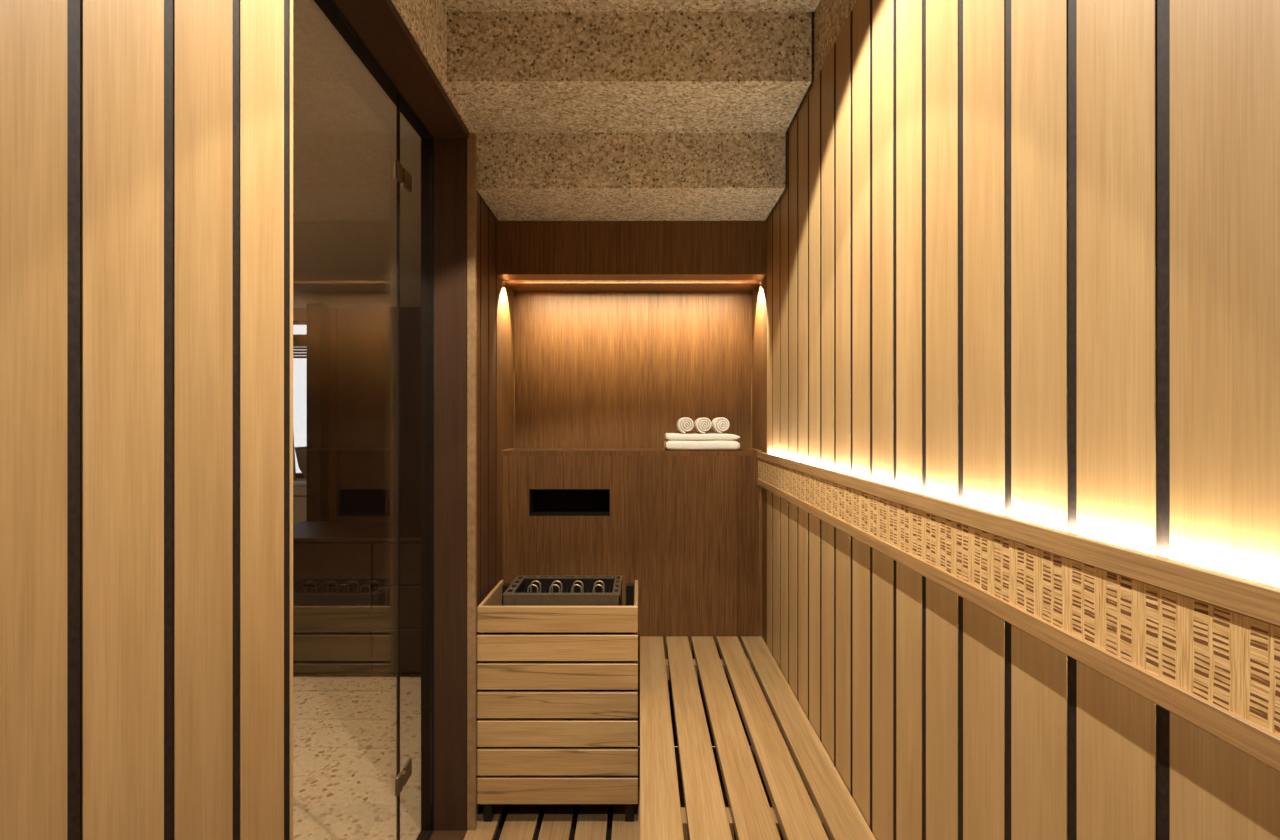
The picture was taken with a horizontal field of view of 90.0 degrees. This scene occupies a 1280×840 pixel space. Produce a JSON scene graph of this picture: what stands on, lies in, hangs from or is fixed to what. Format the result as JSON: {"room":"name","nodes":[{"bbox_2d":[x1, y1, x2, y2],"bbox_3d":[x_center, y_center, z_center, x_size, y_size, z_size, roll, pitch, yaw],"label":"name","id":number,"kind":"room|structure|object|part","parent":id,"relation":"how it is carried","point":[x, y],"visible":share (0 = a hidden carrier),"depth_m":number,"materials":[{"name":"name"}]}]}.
{"room":"sauna","nodes":[
{"label":"sauna","id":0,"kind":"room"},
{"bbox_2d":[0,0,513,839],"bbox_3d":[-0.648,-0.021,2.050,0.153,2.857,7.100,0,0,0],"label":"wall","id":1,"kind":"structure","parent":0,"point":[146,146],"depth_m":0.75,"materials":[{"name":"brown wood"}]},
{"bbox_2d":[314,0,433,839],"bbox_3d":[-0.703,0.214,1.595,0.044,2.345,1.084,0,0,0],"label":"trim","id":2,"kind":"structure","parent":1,"relation":"attached to","point":[329,8],"depth_m":2.12,"materials":[{"name":"black metal"}]},
{"bbox_2d":[333,0,466,839],"bbox_3d":[-0.627,0.214,1.595,0.108,2.345,1.084,0,0,0],"label":"trim","id":3,"kind":"structure","parent":1,"relation":"attached to","point":[372,21],"depth_m":2.12,"materials":[{"name":"brown wood"}]},
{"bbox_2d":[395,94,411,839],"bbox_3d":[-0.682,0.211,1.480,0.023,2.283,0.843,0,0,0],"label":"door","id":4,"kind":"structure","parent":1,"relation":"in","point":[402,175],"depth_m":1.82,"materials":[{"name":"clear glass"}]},
{"bbox_2d":[382,0,468,137],"bbox_3d":[-0.570,-0.944,1.587,0.008,0.023,1.061,0,0,0],"label":"trim","id":5,"kind":"structure","parent":1,"relation":"attached to","point":[389,5],"depth_m":1.68,"materials":[{"name":"brown wood"}]},
{"bbox_2d":[467,133,476,829],"bbox_3d":[-0.558,0.203,2.127,0.027,2.307,0.020,0,0,0],"label":"trim","id":6,"kind":"structure","parent":1,"relation":"attached to","point":[472,140],"depth_m":2.12,"materials":[{"name":"brown wood"}]},
{"bbox_2d":[293,308,306,480],"bbox_3d":[-2.750,-0.021,6.650,3.900,2.757,0.100,0,0,0],"label":"wall window","id":7,"kind":"structure","parent":0,"point":[299,314],"depth_m":6.60,"materials":[{"name":"grey paint"}]},
{"bbox_2d":[293,321,306,477],"bbox_3d":[-3.600,-0.210,6.605,1.800,1.620,0.110,0,0,0],"label":"window","id":8,"kind":"structure","parent":7,"relation":"attached to","point":[299,340],"depth_m":6.58,"materials":[{"name":"brown wood"}]},
{"bbox_2d":[293,0,420,307],"bbox_3d":[-2.712,-1.177,3.500,3.975,0.445,9.200,0,0,0],"label":"ceiling","id":9,"kind":"structure","parent":0,"point":[344,121],"depth_m":2.58,"materials":[{"name":"grey paint"}]},
{"bbox_2d":[307,304,420,520],"bbox_3d":[-1.730,0.201,5.375,2.010,2.312,0.250,0,0,0],"label":"wall","id":10,"kind":"structure","parent":0,"point":[351,351],"depth_m":5.40,"materials":[{"name":"brown wood"}]},
{"bbox_2d":[293,674,772,839],"bbox_3d":[-2.086,1.397,3.250,5.228,0.080,9.500,0,0,0],"label":"floor","id":11,"kind":"structure","parent":0,"point":[344,725],"depth_m":2.41,"materials":[{"name":"stone"}]},
{"bbox_2d":[293,432,295,480],"bbox_3d":[-3.875,0.293,6.423,0.950,2.067,0.065,0,0,0],"label":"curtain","id":12,"kind":"object","parent":11,"relation":"on","point":[294,467],"visible":0.02,"depth_m":6.45,"materials":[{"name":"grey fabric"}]},
{"bbox_2d":[293,521,420,673],"bbox_3d":[-1.407,0.988,3.630,1.305,0.738,0.560,0,0,0],"label":"vanity cabinet","id":13,"kind":"object","parent":11,"relation":"on","point":[344,572],"visible":0.44,"depth_m":3.36,"materials":[{"name":"brown wood"}]},
{"bbox_2d":[293,481,306,523],"bbox_3d":[-3.250,0.969,5.840,1.900,0.777,0.520,0,0,0],"label":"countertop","id":14,"kind":"structure","parent":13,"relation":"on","point":[299,487],"depth_m":5.62,"materials":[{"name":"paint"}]},
{"bbox_2d":[294,446,306,479],"bbox_3d":[-2.910,0.412,5.820,0.410,0.335,0.410,0,0,0],"label":"stone basin","id":15,"kind":"object","parent":14,"relation":"in","point":[301,452],"visible":0.2,"depth_m":5.66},
{"bbox_3d":[-1.728,0.756,3.364,0.635,0.218,0.014,0,0,0],"label":"drawer","id":16,"kind":"part","parent":13,"relation":"part of","materials":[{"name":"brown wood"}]},
{"bbox_3d":[-1.728,0.982,3.364,0.635,0.218,0.014,0,0,0],"label":"drawer","id":17,"kind":"part","parent":13,"relation":"part of","materials":[{"name":"brown wood"}]},
{"bbox_3d":[-1.728,1.208,3.364,0.635,0.218,0.014,0,0,0],"label":"drawer","id":18,"kind":"part","parent":13,"relation":"part of","materials":[{"name":"brown wood"}]},
{"bbox_3d":[-1.083,0.756,3.364,0.635,0.218,0.014,0,0,0],"label":"drawer","id":19,"kind":"part","parent":13,"relation":"part of","materials":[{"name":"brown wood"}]},
{"bbox_3d":[-1.083,0.982,3.364,0.635,0.218,0.014,0,0,0],"label":"drawer","id":20,"kind":"part","parent":13,"relation":"part of","materials":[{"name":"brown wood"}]},
{"bbox_3d":[-1.083,1.208,3.364,0.635,0.218,0.014,0,0,0],"label":"drawer","id":21,"kind":"part","parent":13,"relation":"part of","materials":[{"name":"brown wood"}]},
{"bbox_2d":[477,580,637,821],"bbox_3d":[-0.276,0.991,2.320,0.538,0.732,0.360,0,0,0],"label":"guard","id":22,"kind":"object","parent":11,"relation":"on","point":[557,695],"visible":0.99,"depth_m":2.14,"materials":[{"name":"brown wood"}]},
{"bbox_3d":[-0.515,0.997,2.175,0.030,0.720,0.032,0,0,0],"label":"post","id":23,"kind":"part","parent":22,"relation":"part of","materials":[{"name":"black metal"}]},
{"bbox_3d":[-0.538,0.955,2.328,0.013,0.660,0.344,0,0,0],"label":"panel","id":24,"kind":"part","parent":22,"relation":"part of","materials":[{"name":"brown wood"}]},
{"bbox_3d":[-0.515,0.997,2.479,0.030,0.720,0.032,0,0,0],"label":"post","id":25,"kind":"part","parent":22,"relation":"part of","materials":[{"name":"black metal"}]},
{"bbox_2d":[502,576,621,605],"bbox_3d":[-0.272,0.898,2.337,0.405,0.617,0.277,0,0,0],"label":"heater","id":26,"kind":"object","parent":22,"relation":"in","point":[524,590],"visible":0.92,"depth_m":2.30,"materials":[{"name":"metal"}]},
{"bbox_3d":[-0.035,0.997,2.175,0.030,0.720,0.032,0,0,0],"label":"post","id":27,"kind":"part","parent":22,"relation":"part of","materials":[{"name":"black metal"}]},
{"bbox_3d":[-0.039,0.997,2.479,0.030,0.720,0.032,0,0,0],"label":"post","id":28,"kind":"part","parent":22,"relation":"part of","materials":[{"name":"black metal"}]},
{"bbox_3d":[-0.013,0.955,2.328,0.013,0.660,0.344,0,0,0],"label":"panel","id":29,"kind":"part","parent":22,"relation":"part of","materials":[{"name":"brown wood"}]},
{"bbox_2d":[640,636,875,839],"bbox_3d":[0.253,1.127,0.654,0.506,0.459,4.008,0,0,0],"label":"bench","id":30,"kind":"object","parent":11,"relation":"on","point":[757,682],"visible":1,"depth_m":1.72,"materials":[{"name":"brown wood"}]},
{"bbox_3d":[0.260,0.955,2.450,0.480,0.057,0.060,0,0,0],"label":"cross rail","id":31,"kind":"part","parent":30,"relation":"part of","materials":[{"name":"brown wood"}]},
{"bbox_3d":[0.260,0.955,1.500,0.480,0.057,0.060,0,0,0],"label":"cross rail","id":32,"kind":"part","parent":30,"relation":"part of","materials":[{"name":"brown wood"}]},
{"bbox_3d":[0.460,1.170,2.450,0.060,0.374,0.060,0,0,0],"label":"leg","id":33,"kind":"part","parent":30,"relation":"part of","materials":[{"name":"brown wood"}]},
{"bbox_2d":[391,0,855,220],"bbox_3d":[-0.058,-1.149,0.703,1.335,0.703,4.565,0,0,0],"label":"ceiling","id":34,"kind":"structure","parent":0,"point":[577,110],"depth_m":1.95,"materials":[{"name":"stone"}]},
{"bbox_2d":[497,218,766,745],"bbox_3d":[-0.032,0.203,2.772,1.120,2.407,0.425,0,0,0],"label":"wall","id":35,"kind":"structure","parent":0,"point":[624,331],"depth_m":2.66,"materials":[{"name":"brown wood"}]},
{"bbox_2d":[529,489,609,515],"bbox_3d":[-0.293,0.343,2.712,0.335,0.111,0.103,0,0,0],"label":"air vent","id":36,"kind":"object","parent":35,"relation":"in","point":[542,502],"visible":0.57,"depth_m":2.76,"materials":[{"name":"black metal"}]},
{"bbox_2d":[664,440,739,449],"bbox_3d":[0.263,0.107,2.765,0.309,0.040,0.192,0,0,0],"label":"folded towel","id":37,"kind":"object","parent":35,"relation":"on","point":[669,444],"visible":0.8,"depth_m":2.67,"materials":[{"name":"white fabric"}]},
{"bbox_2d":[664,433,739,440],"bbox_3d":[0.264,0.072,2.770,0.309,0.028,0.187,0,0,0],"label":"folded towel","id":38,"kind":"object","parent":37,"relation":"on","point":[669,436],"visible":1,"depth_m":2.68,"materials":[{"name":"white fabric"}]},
{"bbox_2d":[677,417,693,432],"bbox_3d":[0.195,0.023,2.765,0.064,0.068,0.151,0,0,0],"label":"rolled towel","id":39,"kind":"object","parent":38,"relation":"on","point":[683,425],"visible":1,"depth_m":2.69,"materials":[{"name":"white fabric"}]},
{"bbox_2d":[694,417,711,433],"bbox_3d":[0.270,0.023,2.765,0.063,0.068,0.151,0,0,0],"label":"rolled towel","id":40,"kind":"object","parent":38,"relation":"on","point":[700,425],"visible":0.99,"depth_m":2.69,"materials":[{"name":"white fabric"}]},
{"bbox_2d":[711,417,729,433],"bbox_3d":[0.346,0.023,2.765,0.064,0.068,0.151,0,0,0],"label":"rolled towel","id":41,"kind":"object","parent":38,"relation":"on","point":[719,424],"visible":1,"depth_m":2.69,"materials":[{"name":"white fabric"}]},
{"bbox_2d":[752,0,1279,839],"bbox_3d":[0.558,-0.021,0.703,0.100,2.857,4.405,0,0,0],"label":"wall","id":42,"kind":"structure","parent":0,"point":[1023,256],"depth_m":0.85,"materials":[{"name":"brown wood"}]},
{"bbox_2d":[757,451,1279,771],"bbox_3d":[0.497,0.199,0.590,0.022,0.138,4.139,0,0,0],"label":"rail","id":43,"kind":"object","parent":42,"relation":"attached to","point":[1201,644],"visible":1,"depth_m":0.68,"materials":[{"name":"brown wood"}]},
{"bbox_3d":[0.492,0.144,0.590,0.012,0.028,4.139,0,0,0],"label":"rail","id":44,"kind":"part","parent":43,"relation":"part of","materials":[{"name":"brown wood"}]}
]}

